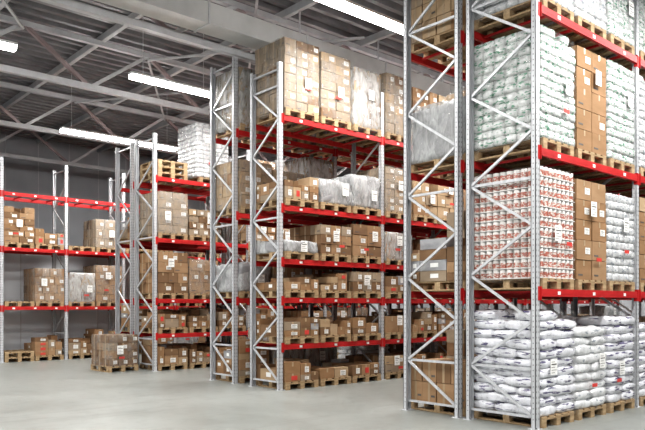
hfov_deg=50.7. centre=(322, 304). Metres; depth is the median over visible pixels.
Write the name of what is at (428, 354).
wooden pallet
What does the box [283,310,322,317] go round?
cartons
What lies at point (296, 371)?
wooden pallet
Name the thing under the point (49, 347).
wooden pallet
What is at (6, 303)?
wooden pallets
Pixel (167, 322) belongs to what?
wooden pallet
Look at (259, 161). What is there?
cartons
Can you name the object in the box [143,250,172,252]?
wooden pallet
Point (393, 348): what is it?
cartons
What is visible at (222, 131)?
cartons
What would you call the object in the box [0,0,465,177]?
roof beams
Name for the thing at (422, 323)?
wooden pallet
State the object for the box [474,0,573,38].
packs
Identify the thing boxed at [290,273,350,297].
cartons
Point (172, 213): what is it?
cartons
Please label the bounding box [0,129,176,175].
roof truss
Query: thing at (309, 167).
goods
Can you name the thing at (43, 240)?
cartons
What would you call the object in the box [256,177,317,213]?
cartons
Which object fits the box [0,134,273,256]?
wall
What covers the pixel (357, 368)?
wooden pallet
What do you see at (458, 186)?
rack
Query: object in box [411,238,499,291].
cartons
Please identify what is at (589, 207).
cartons
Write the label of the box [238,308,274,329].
cartons
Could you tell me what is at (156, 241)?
rack
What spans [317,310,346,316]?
cartons
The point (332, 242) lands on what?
cartons
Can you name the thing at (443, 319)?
wooden pallet
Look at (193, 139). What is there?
packs
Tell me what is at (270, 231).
cartons
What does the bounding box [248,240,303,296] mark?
cartons
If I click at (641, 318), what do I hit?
cartons
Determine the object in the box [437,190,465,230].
cartons
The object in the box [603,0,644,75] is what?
packs
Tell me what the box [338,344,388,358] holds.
sacks
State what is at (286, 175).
cartons
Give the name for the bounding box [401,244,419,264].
cartons
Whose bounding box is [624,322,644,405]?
sacks
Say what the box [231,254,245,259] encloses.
cartons
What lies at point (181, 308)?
cartons
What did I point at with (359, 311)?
cartons
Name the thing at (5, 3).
roof truss
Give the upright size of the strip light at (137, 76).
1.590 m
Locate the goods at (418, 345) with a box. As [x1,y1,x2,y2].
[415,342,437,352]
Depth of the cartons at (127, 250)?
21.62 m
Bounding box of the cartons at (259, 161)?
[257,160,274,169]
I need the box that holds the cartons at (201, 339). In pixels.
[197,336,218,342]
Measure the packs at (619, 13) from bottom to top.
1.408 m
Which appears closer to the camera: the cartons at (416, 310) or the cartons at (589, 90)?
the cartons at (589, 90)
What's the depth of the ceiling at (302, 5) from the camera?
18.04 m
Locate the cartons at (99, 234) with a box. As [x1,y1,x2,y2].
[83,219,121,252]
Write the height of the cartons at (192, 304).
0.710 m
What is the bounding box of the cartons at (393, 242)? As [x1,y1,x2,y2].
[358,232,411,264]
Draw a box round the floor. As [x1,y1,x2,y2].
[0,352,644,429]
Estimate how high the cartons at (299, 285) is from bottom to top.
0.396 m
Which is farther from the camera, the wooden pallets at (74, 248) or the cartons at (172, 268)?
the wooden pallets at (74, 248)
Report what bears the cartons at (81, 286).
on the rack at (66, 252)
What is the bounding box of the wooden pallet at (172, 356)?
[140,344,187,370]
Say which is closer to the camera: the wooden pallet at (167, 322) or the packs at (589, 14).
the packs at (589, 14)
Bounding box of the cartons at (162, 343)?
[150,343,177,345]
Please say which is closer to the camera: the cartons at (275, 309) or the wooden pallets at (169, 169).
the wooden pallets at (169, 169)
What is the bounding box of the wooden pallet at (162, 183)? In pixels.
[150,180,191,193]
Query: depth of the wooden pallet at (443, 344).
18.23 m
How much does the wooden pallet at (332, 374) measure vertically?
0.346 m
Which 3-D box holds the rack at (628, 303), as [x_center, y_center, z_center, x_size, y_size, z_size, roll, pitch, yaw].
[13.999,-2.400,25.068,0.210,8.000,35.000,0,0,-41]
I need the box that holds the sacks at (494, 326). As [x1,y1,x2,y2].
[474,309,576,427]
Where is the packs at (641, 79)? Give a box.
[578,75,644,189]
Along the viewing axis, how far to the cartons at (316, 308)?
21.84 m
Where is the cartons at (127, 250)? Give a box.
[125,243,148,253]
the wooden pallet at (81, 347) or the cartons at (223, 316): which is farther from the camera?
the wooden pallet at (81, 347)
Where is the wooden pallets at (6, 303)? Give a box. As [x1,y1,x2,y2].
[4,301,33,305]
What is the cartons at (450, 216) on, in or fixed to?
on the rack at (458, 186)
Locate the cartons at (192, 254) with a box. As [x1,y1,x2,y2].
[184,252,218,257]
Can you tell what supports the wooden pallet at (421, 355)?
on the floor
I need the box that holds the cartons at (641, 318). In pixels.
[639,316,644,321]
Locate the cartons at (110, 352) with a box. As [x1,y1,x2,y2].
[91,334,138,372]
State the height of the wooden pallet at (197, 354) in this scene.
0.595 m
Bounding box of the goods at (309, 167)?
[283,157,333,225]
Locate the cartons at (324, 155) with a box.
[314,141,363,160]
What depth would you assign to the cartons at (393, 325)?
14.78 m
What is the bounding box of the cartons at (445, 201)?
[411,176,453,228]
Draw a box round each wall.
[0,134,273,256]
[4,253,439,354]
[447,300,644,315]
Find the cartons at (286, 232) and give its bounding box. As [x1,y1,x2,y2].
[275,228,290,239]
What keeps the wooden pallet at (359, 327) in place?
on the rack at (278, 214)
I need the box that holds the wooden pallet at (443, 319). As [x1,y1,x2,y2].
[417,311,453,336]
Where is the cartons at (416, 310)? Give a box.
[392,309,424,311]
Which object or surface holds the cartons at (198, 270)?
on the rack at (156, 241)
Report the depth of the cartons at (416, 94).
15.43 m
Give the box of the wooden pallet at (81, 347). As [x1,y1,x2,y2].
[58,338,91,358]
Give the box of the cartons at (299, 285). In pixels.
[256,277,318,297]
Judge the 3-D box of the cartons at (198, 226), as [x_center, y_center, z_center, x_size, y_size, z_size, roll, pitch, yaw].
[-3.323,-2.018,17.691,0.840,0.796,1.016,0,0,-41]
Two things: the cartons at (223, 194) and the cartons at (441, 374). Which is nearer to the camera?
the cartons at (441, 374)
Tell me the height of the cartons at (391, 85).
1.431 m
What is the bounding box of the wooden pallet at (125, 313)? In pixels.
[120,305,150,331]
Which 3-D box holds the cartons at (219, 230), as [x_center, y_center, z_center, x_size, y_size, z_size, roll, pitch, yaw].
[-3.425,-1.890,19.146,0.889,0.539,1.034,0,0,-40]
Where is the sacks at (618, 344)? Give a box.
[556,315,634,412]
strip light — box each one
[0,39,17,51]
[59,73,176,150]
[128,34,209,97]
[315,0,402,34]
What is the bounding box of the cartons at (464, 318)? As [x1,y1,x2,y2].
[463,317,477,328]
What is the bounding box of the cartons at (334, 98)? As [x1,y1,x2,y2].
[290,51,350,137]
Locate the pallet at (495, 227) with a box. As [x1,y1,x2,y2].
[474,166,574,290]
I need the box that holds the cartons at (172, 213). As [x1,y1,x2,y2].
[139,191,187,240]
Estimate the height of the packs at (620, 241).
1.460 m
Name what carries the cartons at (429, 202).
on the rack at (278, 214)
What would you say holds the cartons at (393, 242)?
on the rack at (278, 214)
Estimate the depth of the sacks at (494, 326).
9.15 m
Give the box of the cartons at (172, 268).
[139,252,187,298]
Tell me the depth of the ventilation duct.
13.21 m
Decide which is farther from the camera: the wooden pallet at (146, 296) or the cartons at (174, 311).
the wooden pallet at (146, 296)
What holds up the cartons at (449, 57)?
on the rack at (458, 186)
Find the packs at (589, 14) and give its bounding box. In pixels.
[543,0,607,46]
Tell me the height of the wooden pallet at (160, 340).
1.070 m
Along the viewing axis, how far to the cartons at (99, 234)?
20.86 m
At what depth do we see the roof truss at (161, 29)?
13.89 m
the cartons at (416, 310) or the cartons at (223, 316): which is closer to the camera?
the cartons at (223, 316)
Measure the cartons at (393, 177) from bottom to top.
1.113 m
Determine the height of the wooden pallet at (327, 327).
0.495 m
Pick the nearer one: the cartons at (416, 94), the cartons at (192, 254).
the cartons at (416, 94)
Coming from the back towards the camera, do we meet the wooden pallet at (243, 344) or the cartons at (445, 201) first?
the cartons at (445, 201)
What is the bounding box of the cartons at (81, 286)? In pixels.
[58,272,95,305]
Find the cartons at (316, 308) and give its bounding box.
[306,307,342,310]
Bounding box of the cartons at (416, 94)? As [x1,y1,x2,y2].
[384,87,436,154]
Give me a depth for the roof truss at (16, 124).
20.68 m
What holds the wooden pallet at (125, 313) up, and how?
on the rack at (118, 189)
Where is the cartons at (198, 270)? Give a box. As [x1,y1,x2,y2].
[179,259,217,298]
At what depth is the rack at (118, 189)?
17.98 m
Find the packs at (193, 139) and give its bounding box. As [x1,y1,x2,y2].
[178,122,228,190]
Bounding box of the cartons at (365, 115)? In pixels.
[323,67,380,144]
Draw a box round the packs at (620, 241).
[562,193,634,290]
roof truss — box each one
[0,14,223,115]
[0,81,346,178]
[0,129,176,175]
[38,0,465,88]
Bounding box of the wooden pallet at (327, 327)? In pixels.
[290,317,350,342]
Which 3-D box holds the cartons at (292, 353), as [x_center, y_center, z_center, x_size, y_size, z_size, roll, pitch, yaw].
[-1.026,1.041,15.101,0.895,1.119,1.035,0,0,-42]
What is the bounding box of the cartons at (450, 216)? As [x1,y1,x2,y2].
[447,211,500,290]
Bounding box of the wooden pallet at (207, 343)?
[193,341,217,345]
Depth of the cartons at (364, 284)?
14.17 m
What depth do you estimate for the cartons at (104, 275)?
20.84 m
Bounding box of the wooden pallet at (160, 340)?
[139,336,172,353]
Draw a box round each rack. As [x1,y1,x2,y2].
[0,156,365,362]
[115,142,463,367]
[134,133,490,371]
[210,56,570,383]
[250,61,619,390]
[401,0,643,418]
[463,0,644,429]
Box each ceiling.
[0,0,465,168]
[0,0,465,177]
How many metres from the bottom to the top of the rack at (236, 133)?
6.650 m
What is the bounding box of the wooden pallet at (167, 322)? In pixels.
[140,309,187,333]
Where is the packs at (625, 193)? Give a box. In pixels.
[605,180,644,195]
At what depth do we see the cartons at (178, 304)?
22.94 m
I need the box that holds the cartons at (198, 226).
[179,209,217,241]
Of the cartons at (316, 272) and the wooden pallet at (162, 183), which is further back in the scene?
the wooden pallet at (162, 183)
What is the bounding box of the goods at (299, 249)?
[256,239,318,261]
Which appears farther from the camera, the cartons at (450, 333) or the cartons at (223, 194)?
the cartons at (223, 194)
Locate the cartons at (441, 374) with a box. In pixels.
[411,358,485,416]
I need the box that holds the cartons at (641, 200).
[582,197,644,291]
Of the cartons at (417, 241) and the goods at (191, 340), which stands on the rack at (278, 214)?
the cartons at (417, 241)
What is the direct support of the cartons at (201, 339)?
on the floor
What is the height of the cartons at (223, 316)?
0.579 m
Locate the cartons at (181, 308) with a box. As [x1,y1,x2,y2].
[179,307,221,313]
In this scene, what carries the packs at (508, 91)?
on the rack at (539, 11)
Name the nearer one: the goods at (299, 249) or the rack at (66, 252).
the goods at (299, 249)
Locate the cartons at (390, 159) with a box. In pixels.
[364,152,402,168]
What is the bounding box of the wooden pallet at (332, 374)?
[305,365,350,386]
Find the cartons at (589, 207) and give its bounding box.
[514,179,605,290]
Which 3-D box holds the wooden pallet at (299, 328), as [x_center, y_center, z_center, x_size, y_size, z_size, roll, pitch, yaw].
[-0.703,0.492,13.397,0.831,0.496,0.980,0,0,-41]
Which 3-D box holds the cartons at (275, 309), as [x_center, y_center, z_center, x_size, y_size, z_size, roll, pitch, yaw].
[-1.366,0.406,20.965,0.886,0.588,1.031,0,0,-42]
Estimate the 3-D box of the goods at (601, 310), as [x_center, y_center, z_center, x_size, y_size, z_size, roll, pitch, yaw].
[8.870,0.367,21.867,0.917,0.747,1.061,0,0,-43]
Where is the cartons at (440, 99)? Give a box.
[413,95,446,152]
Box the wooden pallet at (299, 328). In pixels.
[256,317,317,343]
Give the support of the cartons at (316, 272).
on the rack at (236, 133)
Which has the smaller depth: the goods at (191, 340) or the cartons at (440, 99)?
the cartons at (440, 99)
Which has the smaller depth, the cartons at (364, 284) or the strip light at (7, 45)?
the strip light at (7, 45)
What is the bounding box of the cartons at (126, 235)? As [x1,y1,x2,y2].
[120,217,151,243]
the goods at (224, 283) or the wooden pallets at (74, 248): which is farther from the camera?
the wooden pallets at (74, 248)
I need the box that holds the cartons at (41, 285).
[24,268,63,305]
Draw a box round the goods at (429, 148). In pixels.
[411,96,499,178]
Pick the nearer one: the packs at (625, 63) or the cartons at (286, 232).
the packs at (625, 63)
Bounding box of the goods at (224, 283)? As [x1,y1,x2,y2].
[216,263,272,298]
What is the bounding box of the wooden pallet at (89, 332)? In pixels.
[84,329,114,356]
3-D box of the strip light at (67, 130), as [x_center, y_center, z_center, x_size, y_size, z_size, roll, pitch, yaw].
[-5.779,-5.545,19.588,3.500,1.710,0.180,0,0,-41]
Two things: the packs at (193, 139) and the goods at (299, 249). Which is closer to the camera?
the goods at (299, 249)
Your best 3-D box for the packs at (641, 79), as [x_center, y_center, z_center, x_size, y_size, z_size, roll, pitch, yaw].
[4.964,-2.834,11.406,0.913,1.607,1.164,0,0,-41]
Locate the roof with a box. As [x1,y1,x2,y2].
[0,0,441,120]
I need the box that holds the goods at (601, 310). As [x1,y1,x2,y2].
[578,305,618,315]
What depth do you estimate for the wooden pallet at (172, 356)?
16.84 m
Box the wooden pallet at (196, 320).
[173,310,217,332]
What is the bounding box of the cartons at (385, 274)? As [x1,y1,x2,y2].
[384,273,436,298]
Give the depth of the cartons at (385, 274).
15.55 m
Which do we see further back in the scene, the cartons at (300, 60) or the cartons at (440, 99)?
the cartons at (440, 99)
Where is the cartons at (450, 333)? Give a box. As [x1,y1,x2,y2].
[447,329,477,358]
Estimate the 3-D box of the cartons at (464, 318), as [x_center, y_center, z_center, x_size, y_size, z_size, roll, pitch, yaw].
[3.427,0.513,17.035,0.895,0.454,1.034,0,0,-43]
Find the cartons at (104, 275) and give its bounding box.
[83,265,121,305]
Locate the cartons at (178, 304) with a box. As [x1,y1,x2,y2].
[166,303,197,305]
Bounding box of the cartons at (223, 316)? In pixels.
[209,309,245,331]
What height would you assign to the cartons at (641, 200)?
1.496 m
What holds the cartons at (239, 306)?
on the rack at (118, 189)
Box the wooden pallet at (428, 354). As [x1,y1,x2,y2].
[420,351,448,357]
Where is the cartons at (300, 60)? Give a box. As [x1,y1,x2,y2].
[255,37,318,130]
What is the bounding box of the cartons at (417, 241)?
[411,237,438,244]
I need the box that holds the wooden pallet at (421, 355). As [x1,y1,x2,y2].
[394,351,433,374]
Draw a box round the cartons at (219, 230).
[209,228,221,241]
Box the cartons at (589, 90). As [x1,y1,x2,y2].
[510,45,605,172]
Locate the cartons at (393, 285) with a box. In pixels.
[358,276,411,298]
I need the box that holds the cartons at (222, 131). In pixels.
[216,67,271,143]
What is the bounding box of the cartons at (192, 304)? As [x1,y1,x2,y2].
[191,303,218,305]
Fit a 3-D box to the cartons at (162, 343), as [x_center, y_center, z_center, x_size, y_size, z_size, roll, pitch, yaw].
[-4.085,1.333,18.552,0.840,0.534,1.016,0,0,-41]
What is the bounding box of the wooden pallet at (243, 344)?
[216,339,268,382]
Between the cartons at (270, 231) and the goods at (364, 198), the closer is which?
the goods at (364, 198)
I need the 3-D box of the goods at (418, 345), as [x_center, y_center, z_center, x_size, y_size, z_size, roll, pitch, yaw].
[2.431,1.259,18.174,0.930,0.682,1.066,0,0,-42]
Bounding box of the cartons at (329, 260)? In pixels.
[329,260,361,294]
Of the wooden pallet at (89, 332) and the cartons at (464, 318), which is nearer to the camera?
the cartons at (464, 318)
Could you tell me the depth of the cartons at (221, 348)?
17.80 m
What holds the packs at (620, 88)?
on the rack at (539, 11)
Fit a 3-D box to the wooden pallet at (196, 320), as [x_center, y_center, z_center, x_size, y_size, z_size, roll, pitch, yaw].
[-3.340,0.410,17.700,0.817,0.579,0.980,0,0,-41]
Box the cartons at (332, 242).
[290,224,350,261]
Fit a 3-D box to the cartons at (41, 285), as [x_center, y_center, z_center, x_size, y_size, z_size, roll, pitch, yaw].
[-8.203,-0.516,20.058,0.891,1.113,1.032,0,0,-42]
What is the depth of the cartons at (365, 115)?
14.19 m
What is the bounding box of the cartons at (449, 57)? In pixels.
[447,37,499,72]
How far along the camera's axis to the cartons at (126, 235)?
17.80 m
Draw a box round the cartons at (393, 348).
[388,343,412,352]
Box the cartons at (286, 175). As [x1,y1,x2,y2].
[261,170,303,222]
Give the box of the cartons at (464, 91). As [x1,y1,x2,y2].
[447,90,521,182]
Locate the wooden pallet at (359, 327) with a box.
[325,317,380,340]
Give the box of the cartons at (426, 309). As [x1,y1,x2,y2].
[415,308,440,310]
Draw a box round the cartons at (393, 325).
[356,316,411,339]
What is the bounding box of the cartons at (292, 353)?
[248,327,303,363]
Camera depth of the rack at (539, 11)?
9.48 m
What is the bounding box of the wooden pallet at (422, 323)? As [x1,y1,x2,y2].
[388,312,436,337]
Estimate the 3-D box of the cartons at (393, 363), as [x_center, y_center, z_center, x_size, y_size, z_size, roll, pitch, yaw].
[1.368,1.347,15.206,0.838,0.506,1.016,0,0,-41]
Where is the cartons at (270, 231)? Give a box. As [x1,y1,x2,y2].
[231,219,274,243]
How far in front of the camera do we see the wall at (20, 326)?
21.03 m
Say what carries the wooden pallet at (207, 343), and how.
on the floor
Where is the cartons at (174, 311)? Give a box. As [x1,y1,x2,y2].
[157,310,185,330]
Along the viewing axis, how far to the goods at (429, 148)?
10.17 m
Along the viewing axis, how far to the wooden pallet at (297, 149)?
15.62 m
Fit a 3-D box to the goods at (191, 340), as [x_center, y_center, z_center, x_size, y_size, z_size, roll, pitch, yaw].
[-4.825,1.042,23.059,0.965,1.115,1.059,0,0,-42]
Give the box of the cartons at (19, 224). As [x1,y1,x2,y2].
[4,206,34,247]
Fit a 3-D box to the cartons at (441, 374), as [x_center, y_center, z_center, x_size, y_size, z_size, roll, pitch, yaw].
[2.011,1.227,10.367,0.842,0.746,1.136,0,0,-41]
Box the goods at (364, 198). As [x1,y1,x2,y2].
[326,174,380,219]
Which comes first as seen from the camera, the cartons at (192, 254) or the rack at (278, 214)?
the rack at (278, 214)
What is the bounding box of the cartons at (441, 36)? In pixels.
[411,0,498,65]
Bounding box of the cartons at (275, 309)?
[275,309,297,323]
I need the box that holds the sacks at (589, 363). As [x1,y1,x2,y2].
[561,325,606,419]
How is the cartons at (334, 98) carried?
on the rack at (278, 214)
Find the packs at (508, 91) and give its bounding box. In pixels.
[474,25,575,168]
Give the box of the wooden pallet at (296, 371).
[256,357,317,389]
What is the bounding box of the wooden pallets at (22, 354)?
[4,349,33,362]
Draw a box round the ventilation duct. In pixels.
[94,0,464,96]
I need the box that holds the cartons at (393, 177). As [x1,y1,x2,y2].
[356,166,411,223]
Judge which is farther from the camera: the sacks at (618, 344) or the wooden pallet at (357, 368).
the wooden pallet at (357, 368)
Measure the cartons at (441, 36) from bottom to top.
1.196 m
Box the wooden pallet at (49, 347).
[24,335,63,360]
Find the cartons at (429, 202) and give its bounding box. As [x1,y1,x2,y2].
[384,181,436,226]
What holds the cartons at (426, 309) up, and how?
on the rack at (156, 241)
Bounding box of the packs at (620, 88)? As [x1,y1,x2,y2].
[555,59,634,179]
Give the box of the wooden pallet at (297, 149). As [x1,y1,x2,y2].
[283,134,333,155]
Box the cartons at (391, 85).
[356,72,411,150]
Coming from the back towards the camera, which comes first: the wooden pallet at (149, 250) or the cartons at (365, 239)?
the wooden pallet at (149, 250)
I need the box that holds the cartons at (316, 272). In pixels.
[303,268,332,296]
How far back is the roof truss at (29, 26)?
16.07 m
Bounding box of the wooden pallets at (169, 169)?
[140,159,187,185]
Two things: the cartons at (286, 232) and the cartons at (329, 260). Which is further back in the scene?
the cartons at (286, 232)
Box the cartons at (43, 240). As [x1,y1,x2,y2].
[34,228,63,249]
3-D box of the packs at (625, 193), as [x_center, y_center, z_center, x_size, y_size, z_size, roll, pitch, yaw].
[5.662,-2.735,12.026,0.913,1.410,1.166,0,0,-41]
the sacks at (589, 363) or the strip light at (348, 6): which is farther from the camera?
the strip light at (348, 6)
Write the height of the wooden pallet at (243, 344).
0.880 m
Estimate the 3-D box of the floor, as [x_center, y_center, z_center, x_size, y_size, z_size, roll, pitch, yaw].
[0.072,1.600,12.747,37.000,0.001,35.000,0,0,-41]
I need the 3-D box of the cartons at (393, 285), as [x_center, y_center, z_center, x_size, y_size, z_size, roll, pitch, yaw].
[1.358,-0.388,15.220,0.828,0.496,0.980,0,0,-42]
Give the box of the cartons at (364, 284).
[322,272,380,297]
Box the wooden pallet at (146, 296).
[139,287,172,305]
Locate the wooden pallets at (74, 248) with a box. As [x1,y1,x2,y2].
[58,246,94,251]
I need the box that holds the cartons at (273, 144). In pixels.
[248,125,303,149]
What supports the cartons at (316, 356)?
on the floor
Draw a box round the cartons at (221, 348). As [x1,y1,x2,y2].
[209,345,231,364]
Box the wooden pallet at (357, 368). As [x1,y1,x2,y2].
[322,355,380,382]
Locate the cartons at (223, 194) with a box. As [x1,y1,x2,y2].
[216,159,271,219]
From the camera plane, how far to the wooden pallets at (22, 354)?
19.25 m
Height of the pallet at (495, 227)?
1.613 m
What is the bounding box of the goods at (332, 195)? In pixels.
[290,178,350,216]
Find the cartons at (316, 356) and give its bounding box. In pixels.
[304,347,333,366]
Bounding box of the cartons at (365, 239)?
[326,224,380,263]
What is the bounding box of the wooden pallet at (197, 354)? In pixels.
[178,343,217,368]
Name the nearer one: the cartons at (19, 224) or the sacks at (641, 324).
the sacks at (641, 324)
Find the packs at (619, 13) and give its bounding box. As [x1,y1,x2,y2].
[574,0,634,61]
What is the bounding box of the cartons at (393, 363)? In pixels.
[356,353,402,379]
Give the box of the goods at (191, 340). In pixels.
[177,337,198,343]
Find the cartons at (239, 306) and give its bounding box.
[209,305,245,328]
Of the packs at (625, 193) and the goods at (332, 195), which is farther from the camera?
the goods at (332, 195)
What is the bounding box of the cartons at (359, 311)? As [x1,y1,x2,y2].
[327,308,367,316]
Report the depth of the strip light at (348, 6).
11.97 m
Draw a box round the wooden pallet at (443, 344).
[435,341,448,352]

